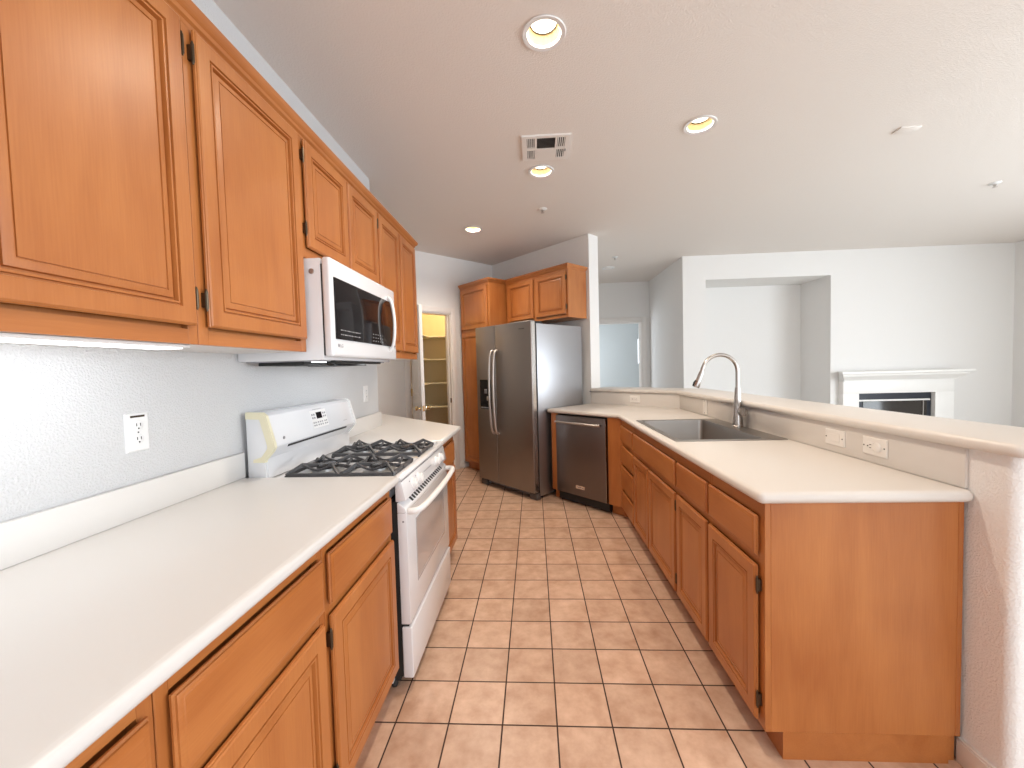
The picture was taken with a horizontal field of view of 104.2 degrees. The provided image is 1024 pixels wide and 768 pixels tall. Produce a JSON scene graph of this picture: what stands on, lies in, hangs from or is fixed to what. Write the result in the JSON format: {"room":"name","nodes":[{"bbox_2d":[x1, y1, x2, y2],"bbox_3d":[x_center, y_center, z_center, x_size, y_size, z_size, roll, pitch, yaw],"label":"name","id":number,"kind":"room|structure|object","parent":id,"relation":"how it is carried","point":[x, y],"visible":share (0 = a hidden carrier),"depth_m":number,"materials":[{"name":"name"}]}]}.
{"room":"kitchen","nodes":[
{"label":"kitchen","id":0,"kind":"room"},
{"bbox_2d":[0,0,378,522],"bbox_3d":[-1.327,-0.071,0.926,0.969,2.815,6.675,-2,2,-6],"label":"wall","id":1,"kind":"structure","parent":0,"point":[62,408],"depth_m":1.22,"materials":[{"name":"grey paint"}]},
{"bbox_2d":[0,0,198,349],"bbox_3d":[-1.043,-0.516,0.621,0.324,0.886,0.938,-1,2,3],"label":"upper cabinet","id":2,"kind":"object","parent":1,"relation":"attached to","point":[96,242],"depth_m":0.84,"materials":[{"name":"brown wood"}]},
{"bbox_2d":[0,338,181,349],"bbox_3d":[-0.952,-0.078,0.645,0.067,0.004,0.880,-1,2,3],"label":"diffuser","id":3,"kind":"object","parent":2,"relation":"attached to","point":[53,341],"depth_m":0.87,"materials":[{"name":"white plastic"}]},
{"bbox_2d":[164,0,417,247],"bbox_3d":[-0.993,-1.019,1.649,0.334,0.054,3.037,-1,2,3],"label":"crown molding","id":4,"kind":"structure","parent":2,"relation":"attached to","point":[188,12],"depth_m":1.38,"materials":[{"name":"brown wood"}]},
{"bbox_2d":[0,453,245,570],"bbox_3d":[-1.172,0.378,0.646,0.018,0.104,2.030,-1,2,3],"label":"backsplash","id":5,"kind":"structure","parent":1,"relation":"attached to","point":[23,538],"depth_m":1.11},
{"bbox_2d":[123,412,149,453],"bbox_3d":[-1.151,0.148,1.226,0.009,0.117,0.072,-1,2,3],"label":"outlet","id":6,"kind":"object","parent":1,"relation":"attached to","point":[136,431],"visible":1,"depth_m":1.22,"materials":[{"name":"white plastic"}]},
{"bbox_2d":[133,420,143,443],"bbox_3d":[-1.148,0.148,1.226,0.002,0.075,0.033,-1,2,3],"label":"receptacle","id":7,"kind":"object","parent":6,"relation":"attached to","point":[138,425],"depth_m":1.23,"materials":[{"name":"white plastic"}]},
{"bbox_2d":[103,21,306,353],"bbox_3d":[-1.003,-0.553,1.351,0.324,0.874,0.522,-1,2,3],"label":"upper cabinet","id":8,"kind":"object","parent":1,"relation":"attached to","point":[243,156],"visible":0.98,"depth_m":1.25,"materials":[{"name":"brown wood"}]},
{"bbox_2d":[298,136,378,283],"bbox_3d":[-0.973,-0.772,1.992,0.324,0.489,0.776,-1,2,3],"label":"upper cabinet","id":9,"kind":"object","parent":1,"relation":"attached to","point":[338,224],"visible":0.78,"depth_m":1.85,"materials":[{"name":"brown wood"}]},
{"bbox_2d":[238,257,395,366],"bbox_3d":[-0.892,-0.310,2.001,0.457,0.436,0.750,-1,2,3],"label":"microwave","id":10,"kind":"object","parent":9,"relation":"attached to","point":[351,317],"visible":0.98,"depth_m":1.71,"materials":[{"name":"white plastic"}]},
{"bbox_2d":[363,385,367,401],"bbox_3d":[-1.060,0.071,2.897,0.009,0.117,0.072,-1,2,3],"label":"outlet","id":11,"kind":"object","parent":1,"relation":"attached to","point":[365,388],"visible":1,"depth_m":2.88,"materials":[{"name":"white plastic"}]},
{"bbox_2d":[349,412,381,437],"bbox_3d":[-1.054,0.287,2.784,0.021,0.108,0.713,-1,2,3],"label":"backsplash","id":12,"kind":"structure","parent":1,"relation":"attached to","point":[368,422],"depth_m":2.85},
{"bbox_2d":[377,213,418,359],"bbox_3d":[-0.926,-0.612,2.771,0.324,0.874,0.765,-1,2,3],"label":"upper cabinet","id":13,"kind":"object","parent":1,"relation":"attached to","point":[396,256],"visible":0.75,"depth_m":2.77,"materials":[{"name":"brown wood"}]},
{"bbox_2d":[411,314,447,423],"bbox_3d":[-0.902,-0.260,5.351,1.540,2.815,2.000,-1,2,3],"label":"wall","id":14,"kind":"structure","parent":0,"point":[432,325],"depth_m":6.27,"materials":[{"name":"beige paint"}]},
{"bbox_2d":[411,304,429,420],"bbox_3d":[-1.088,0.150,4.624,0.169,2.040,0.594,-3,3,-24],"label":"door","id":15,"kind":"structure","parent":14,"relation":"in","point":[417,365],"depth_m":4.39,"materials":[{"name":"paint"}]},
{"bbox_2d":[411,382,446,386],"bbox_3d":[-0.925,0.004,5.539,1.260,0.018,1.449,-1,2,3],"label":"shelf","id":16,"kind":"object","parent":14,"relation":"attached to","point":[427,383],"visible":0.14,"depth_m":5.97,"materials":[{"name":"paint"}]},
{"bbox_2d":[412,405,447,413],"bbox_3d":[-0.915,0.360,5.553,1.260,0.018,1.449,-1,2,3],"label":"shelf","id":17,"kind":"object","parent":14,"relation":"attached to","point":[431,406],"visible":0.16,"depth_m":5.99,"materials":[{"name":"paint"}]},
{"bbox_2d":[423,335,444,338],"bbox_3d":[-0.944,-0.694,5.511,1.260,0.018,1.449,-1,2,3],"label":"shelf","id":18,"kind":"object","parent":14,"relation":"attached to","point":[424,336],"visible":0.15,"depth_m":5.98,"materials":[{"name":"paint"}]},
{"bbox_2d":[423,359,445,360],"bbox_3d":[-0.935,-0.354,5.524,1.260,0.018,1.449,-1,2,3],"label":"shelf","id":19,"kind":"object","parent":14,"relation":"attached to","point":[423,359],"visible":0.12,"depth_m":5.96,"materials":[{"name":"paint"}]},
{"bbox_2d":[377,251,491,466],"bbox_3d":[-1.207,-0.237,4.992,2.482,2.815,0.110,-4,3,-42],"label":"wall","id":20,"kind":"structure","parent":0,"point":[438,277],"depth_m":5.12,"materials":[{"name":"white paint"}]},
{"bbox_2d":[404,306,459,469],"bbox_3d":[-1.046,0.089,5.125,0.751,2.143,0.134,-4,3,-42],"label":"trim","id":21,"kind":"structure","parent":20,"relation":"attached to","point":[449,313],"depth_m":5.28,"materials":[{"name":"paint"}]},
{"bbox_2d":[492,233,599,403],"bbox_3d":[0.385,-0.289,5.200,0.170,2.815,1.704,-4,3,-42],"label":"wall","id":22,"kind":"structure","parent":0,"point":[582,250],"depth_m":4.58,"materials":[{"name":"white paint"}]},
{"bbox_2d":[506,268,586,323],"bbox_3d":[0.379,-1.000,4.758,0.338,0.527,1.000,-4,3,-42],"label":"upper cabinet","id":23,"kind":"object","parent":22,"relation":"attached to","point":[558,296],"visible":0.93,"depth_m":4.49,"materials":[{"name":"brown wood"}]},
{"bbox_2d":[213,0,1023,282],"bbox_3d":[2.126,-1.706,2.971,9.200,0.100,11.500,-1,2,3],"label":"ceiling","id":24,"kind":"structure","parent":0,"point":[433,101],"depth_m":2.37,"materials":[{"name":"white paint"}]},
{"bbox_2d":[464,226,481,232],"bbox_3d":[-0.412,-1.658,4.210,0.194,0.058,0.194,-1,2,3],"label":"recessed light","id":25,"kind":"object","parent":24,"relation":"in","point":[471,229],"visible":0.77,"depth_m":4.26,"materials":[{"name":"white plastic"}]},
{"bbox_2d":[528,165,553,177],"bbox_3d":[0.218,-1.626,3.005,0.194,0.058,0.194,-1,2,3],"label":"recessed light","id":26,"kind":"object","parent":24,"relation":"in","point":[539,171],"visible":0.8,"depth_m":3.05,"materials":[{"name":"white plastic"}]},
{"bbox_2d":[538,207,546,213],"bbox_3d":[0.285,-1.618,3.726,0.080,0.037,0.080,-1,2,3],"label":"sprinkler head","id":27,"kind":"object","parent":24,"relation":"attached to","point":[542,209],"visible":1,"depth_m":3.71},
{"bbox_2d":[522,14,565,51],"bbox_3d":[0.141,-1.575,1.764,0.194,0.058,0.194,-1,2,3],"label":"recessed light","id":28,"kind":"object","parent":24,"relation":"in","point":[545,32],"visible":0.93,"depth_m":1.79,"materials":[{"name":"white plastic"}]},
{"bbox_2d":[521,133,570,161],"bbox_3d":[0.227,-1.584,2.683,0.316,0.018,0.300,-1,2,3],"label":"ceiling vent","id":29,"kind":"object","parent":24,"relation":"in","point":[544,146],"visible":1,"depth_m":2.67,"materials":[{"name":"paint"}]},
{"bbox_2d":[601,266,614,269],"bbox_3d":[1.458,-1.754,6.052,0.196,0.013,0.196,-1,2,3],"label":"recessed light","id":30,"kind":"object","parent":24,"relation":"in","point":[607,267],"visible":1,"depth_m":6.03,"materials":[{"name":"white plastic"}]},
{"bbox_2d":[683,115,717,134],"bbox_3d":[1.165,-1.631,2.473,0.194,0.058,0.194,-1,2,3],"label":"recessed light","id":31,"kind":"object","parent":24,"relation":"in","point":[701,124],"visible":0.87,"depth_m":2.51,"materials":[{"name":"white plastic"}]},
{"bbox_2d":[891,125,921,133],"bbox_3d":[2.560,-1.647,2.588,0.126,0.010,0.074,-1,2,3],"label":"ceiling plate","id":32,"kind":"object","parent":24,"relation":"attached to","point":[906,129],"visible":1,"depth_m":2.58,"materials":[{"name":"white paint"}]},
{"bbox_2d":[988,181,1001,187],"bbox_3d":[4.155,-1.711,3.431,0.080,0.037,0.080,-1,2,3],"label":"sprinkler head","id":33,"kind":"object","parent":24,"relation":"attached to","point":[994,184],"visible":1,"depth_m":3.42},
{"bbox_2d":[599,324,638,387],"bbox_3d":[2.185,-0.450,7.991,3.100,2.815,1.380,-1,2,3],"label":"wall","id":34,"kind":"structure","parent":0,"point":[619,367],"depth_m":8.57,"materials":[{"name":"white paint"}]},
{"bbox_2d":[598,281,649,386],"bbox_3d":[1.820,-0.411,7.261,1.650,2.815,0.120,-1,2,3],"label":"wall","id":35,"kind":"structure","parent":0,"point":[620,299],"depth_m":7.15,"materials":[{"name":"white paint"}]},
{"bbox_2d":[599,317,646,386],"bbox_3d":[1.913,-0.100,7.257,1.040,2.190,0.144,-1,2,3],"label":"trim","id":36,"kind":"structure","parent":35,"relation":"attached to","point":[641,321],"depth_m":7.15,"materials":[{"name":"paint"}]},
{"bbox_2d":[649,270,665,387],"bbox_3d":[2.541,-0.412,6.796,0.160,2.815,0.970,-1,2,3],"label":"wall","id":37,"kind":"structure","parent":0,"point":[657,284],"depth_m":6.68,"materials":[{"name":"white paint"}]},
{"bbox_2d":[355,467,962,767],"bbox_3d":[-0.278,1.266,3.275,4.220,0.100,11.600,-1,2,3],"label":"floor","id":38,"kind":"structure","parent":0,"point":[558,638],"depth_m":1.76,"materials":[{"name":"tile"}]},
{"bbox_2d":[64,694,155,767],"bbox_3d":[-0.847,0.908,0.401,0.620,0.875,0.493,-1,2,3],"label":"base cabinet","id":39,"kind":"object","parent":38,"relation":"on","point":[129,743],"visible":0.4,"depth_m":0.57,"materials":[{"name":"brown wood"}]},
{"bbox_2d":[151,549,331,767],"bbox_3d":[-0.820,0.888,0.892,0.620,0.875,0.488,-1,2,3],"label":"base cabinet","id":40,"kind":"object","parent":38,"relation":"on","point":[256,696],"visible":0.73,"depth_m":0.83,"materials":[{"name":"brown wood"}]},
{"bbox_2d":[245,398,454,686],"bbox_3d":[-0.703,0.685,2.036,0.737,1.183,0.761,-1,2,3],"label":"gas range","id":41,"kind":"object","parent":38,"relation":"on","point":[279,440],"depth_m":1.82,"materials":[{"name":"white metal"}]},
{"bbox_2d":[272,442,442,481],"bbox_3d":[-0.724,0.384,2.025,0.581,0.026,0.756,-1,2,3],"label":"cooktop","id":42,"kind":"object","parent":41,"relation":"in","point":[411,470],"depth_m":1.92,"materials":[{"name":"white metal"}]},
{"bbox_2d":[397,462,454,623],"bbox_3d":[-0.390,0.727,2.021,0.112,0.512,0.756,-1,2,3],"label":"oven","id":43,"kind":"object","parent":41,"relation":"in","point":[422,517],"depth_m":1.81,"materials":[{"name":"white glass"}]},
{"bbox_2d":[321,491,398,767],"bbox_3d":[-0.793,0.867,1.397,0.620,0.875,0.520,-1,2,3],"label":"base cabinet","id":44,"kind":"object","parent":38,"relation":"on","point":[359,578],"visible":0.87,"depth_m":1.29,"materials":[{"name":"brown wood"}]},
{"bbox_2d":[0,453,398,767],"bbox_3d":[-0.849,0.390,0.630,0.663,0.143,2.033,-1,2,3],"label":"countertop","id":45,"kind":"structure","parent":44,"relation":"on","point":[105,597],"depth_m":0.84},
{"bbox_2d":[442,437,457,552],"bbox_3d":[-0.888,0.801,3.101,0.759,0.875,1.575,-2,2,-20],"label":"base cabinet","id":46,"kind":"object","parent":38,"relation":"on","point":[448,447],"visible":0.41,"depth_m":2.74,"materials":[{"name":"brown wood"}]},
{"bbox_2d":[349,412,459,443],"bbox_3d":[-0.918,0.287,3.182,0.852,0.147,1.831,-2,2,-21],"label":"countertop","id":47,"kind":"structure","parent":46,"relation":"on","point":[371,428],"depth_m":2.80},
{"bbox_2d":[460,282,506,469],"bbox_3d":[-0.241,-0.068,5.316,0.620,2.399,0.605,-4,3,-42],"label":"pantry cabinet","id":48,"kind":"object","parent":38,"relation":"on","point":[482,305],"visible":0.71,"depth_m":5.14,"materials":[{"name":"brown wood"}]},
{"bbox_2d":[458,262,587,289],"bbox_3d":[0.015,-1.271,4.789,1.756,0.054,0.345,0,3,31],"label":"crown molding","id":49,"kind":"structure","parent":48,"relation":"on","point":[564,265],"depth_m":4.73,"materials":[{"name":"brown wood"}]},
{"bbox_2d":[475,320,582,499],"bbox_3d":[0.171,0.250,4.521,0.878,1.805,0.906,-4,3,-42],"label":"refrigerator","id":50,"kind":"object","parent":38,"relation":"on","point":[526,369],"visible":0.98,"depth_m":4.18,"materials":[{"name":"grey metal"}]},
{"bbox_2d":[551,413,560,497],"bbox_3d":[0.654,0.713,4.242,0.600,0.875,0.068,-4,3,-42],"label":"filler panel","id":51,"kind":"object","parent":38,"relation":"on","point":[553,415],"visible":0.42,"depth_m":4.04,"materials":[{"name":"brown wood"}]},
{"bbox_2d":[554,413,612,511],"bbox_3d":[0.846,0.723,3.960,0.656,0.868,0.598,-4,3,-42],"label":"dishwasher","id":52,"kind":"object","parent":38,"relation":"on","point":[581,440],"visible":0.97,"depth_m":3.75,"materials":[{"name":"silver metal"}]},
{"bbox_2d":[607,418,641,524],"bbox_3d":[1.215,0.728,3.509,0.714,0.875,1.030,-1,2,3],"label":"base cabinet","id":53,"kind":"object","parent":38,"relation":"on","point":[621,453],"visible":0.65,"depth_m":3.46,"materials":[{"name":"brown wood"}]},
{"bbox_2d":[633,428,677,591],"bbox_3d":[1.204,0.767,2.545,0.632,0.875,0.899,-1,2,3],"label":"base cabinet","id":54,"kind":"object","parent":38,"relation":"on","point":[654,472],"visible":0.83,"depth_m":2.43,"materials":[{"name":"brown wood"}]},
{"bbox_2d":[676,454,710,641],"bbox_3d":[1.169,0.793,1.903,0.632,0.875,0.388,-1,2,3],"label":"base cabinet","id":55,"kind":"object","parent":38,"relation":"on","point":[693,518],"visible":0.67,"depth_m":1.88,"materials":[{"name":"brown wood"}]},
{"bbox_2d":[708,474,963,763],"bbox_3d":[1.149,0.810,1.508,0.636,0.875,0.404,-1,2,3],"label":"base cabinet","id":56,"kind":"object","parent":38,"relation":"on","point":[838,626],"visible":0.88,"depth_m":1.31,"materials":[{"name":"brown wood"}]},
{"bbox_2d":[547,392,972,503],"bbox_3d":[0.918,0.237,2.900,1.249,0.169,3.250,-1,2,3],"label":"countertop","id":57,"kind":"structure","parent":56,"relation":"on","point":[766,471],"depth_m":1.60,"materials":[{"name":"laminate"}]},
{"bbox_2d":[630,395,639,402],"bbox_3d":[1.260,0.154,4.099,0.009,0.072,0.115,-4,3,-42],"label":"outlet","id":58,"kind":"object","parent":57,"relation":"attached to","point":[636,399],"visible":1,"depth_m":4.10,"materials":[{"name":"plastic"}]},
{"bbox_2d":[703,399,706,414],"bbox_3d":[1.543,0.183,3.191,0.008,0.117,0.072,-1,2,3],"label":"outlet","id":59,"kind":"object","parent":57,"relation":"attached to","point":[704,400],"visible":0.99,"depth_m":3.19,"materials":[{"name":"plastic"}]},
{"bbox_2d":[636,419,787,461],"bbox_3d":[1.210,0.398,2.577,0.590,0.228,0.860,-1,2,3],"label":"sink","id":60,"kind":"object","parent":57,"relation":"in","point":[678,430],"visible":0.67,"depth_m":2.83,"materials":[{"name":"silver metal"}]},
{"bbox_2d":[692,353,747,426],"bbox_3d":[1.332,0.040,2.569,0.319,0.480,0.101,-1,2,3],"label":"faucet","id":61,"kind":"object","parent":57,"relation":"on","point":[739,411],"visible":1,"depth_m":2.57,"materials":[{"name":"silver metal"}]},
{"bbox_2d":[825,428,844,447],"bbox_3d":[1.468,0.243,1.816,0.008,0.072,0.115,-1,2,3],"label":"outlet","id":62,"kind":"object","parent":57,"relation":"attached to","point":[832,436],"visible":1,"depth_m":1.81,"materials":[{"name":"plastic"}]},
{"bbox_2d":[828,433,839,441],"bbox_3d":[1.465,0.244,1.816,0.002,0.033,0.068,-1,2,3],"label":"receptacle","id":63,"kind":"object","parent":62,"relation":"attached to","point":[832,437],"depth_m":1.81,"materials":[{"name":"plastic"}]},
{"bbox_2d":[863,435,887,458],"bbox_3d":[1.455,0.252,1.603,0.012,0.072,0.115,-1,2,3],"label":"outlet","id":64,"kind":"object","parent":57,"relation":"attached to","point":[878,447],"visible":1,"depth_m":1.59,"materials":[{"name":"plastic"}]},
{"bbox_2d":[866,441,881,452],"bbox_3d":[1.452,0.253,1.602,0.006,0.038,0.071,-1,2,3],"label":"receptacle","id":65,"kind":"object","parent":64,"relation":"attached to","point":[871,446],"depth_m":1.60,"materials":[{"name":"plastic"}]},
{"bbox_2d":[593,392,1023,767],"bbox_3d":[1.549,0.656,2.943,0.737,1.045,3.550,-2,2,-9],"label":"wall","id":66,"kind":"structure","parent":0,"point":[992,658],"depth_m":1.21,"materials":[{"name":"white paint"}]},
{"bbox_2d":[591,392,679,407],"bbox_3d":[1.240,0.160,4.139,0.011,0.130,1.026,-4,3,-42],"label":"backsplash","id":67,"kind":"structure","parent":66,"relation":"attached to","point":[648,400],"depth_m":4.06,"materials":[{"name":"laminate"}]},
{"bbox_2d":[590,387,1023,457],"bbox_3d":[1.600,0.111,2.945,0.941,0.040,3.725,-2,2,-9],"label":"bar","id":68,"kind":"object","parent":66,"relation":"on","point":[1005,440],"visible":1,"depth_m":1.63,"materials":[{"name":"laminate"}]},
{"bbox_2d":[680,395,968,487],"bbox_3d":[1.517,0.217,2.514,0.010,0.130,2.493,-1,2,3],"label":"backsplash","id":69,"kind":"structure","parent":66,"relation":"attached to","point":[944,463],"depth_m":1.68,"materials":[{"name":"laminate"}]},
{"bbox_2d":[956,737,995,767],"bbox_3d":[1.555,1.206,1.239,0.184,0.083,0.149,-1,2,3],"label":"baseboard","id":70,"kind":"structure","parent":66,"relation":"attached to","point":[967,756],"depth_m":1.28,"materials":[{"name":"paint"}]},
{"bbox_2d":[665,242,1015,425],"bbox_3d":[4.640,-0.429,5.819,4.460,2.815,0.750,-1,2,3],"label":"wall","id":71,"kind":"structure","parent":0,"point":[790,322],"depth_m":5.43,"materials":[{"name":"white paint"}]},
{"bbox_2d":[1011,240,1023,426],"bbox_3d":[6.548,-0.297,1.235,0.150,2.815,8.200,-1,2,3],"label":"wall","id":72,"kind":"structure","parent":0,"point":[1017,419],"depth_m":5.26,"materials":[{"name":"white paint"}]},
{"bbox_3d":[4.314,1.152,3.021,4.980,0.098,11.600,-1,2,3],"label":"floor","id":73,"kind":"structure","parent":0,"visible":0},
{"bbox_2d":[838,369,976,418],"bbox_3d":[5.184,0.404,5.272,1.655,1.165,0.349,-1,2,3],"label":"fireplace","id":74,"kind":"object","parent":73,"relation":"on","point":[929,392],"visible":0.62,"depth_m":5.35,"materials":[{"name":"paint"}]},
{"bbox_2d":[838,369,976,381],"bbox_3d":[5.173,-0.116,5.309,1.655,0.130,0.234,-1,2,3],"label":"mantel shelf","id":75,"kind":"object","parent":74,"relation":"attached to","point":[929,375],"depth_m":5.26,"materials":[{"name":"paint"}]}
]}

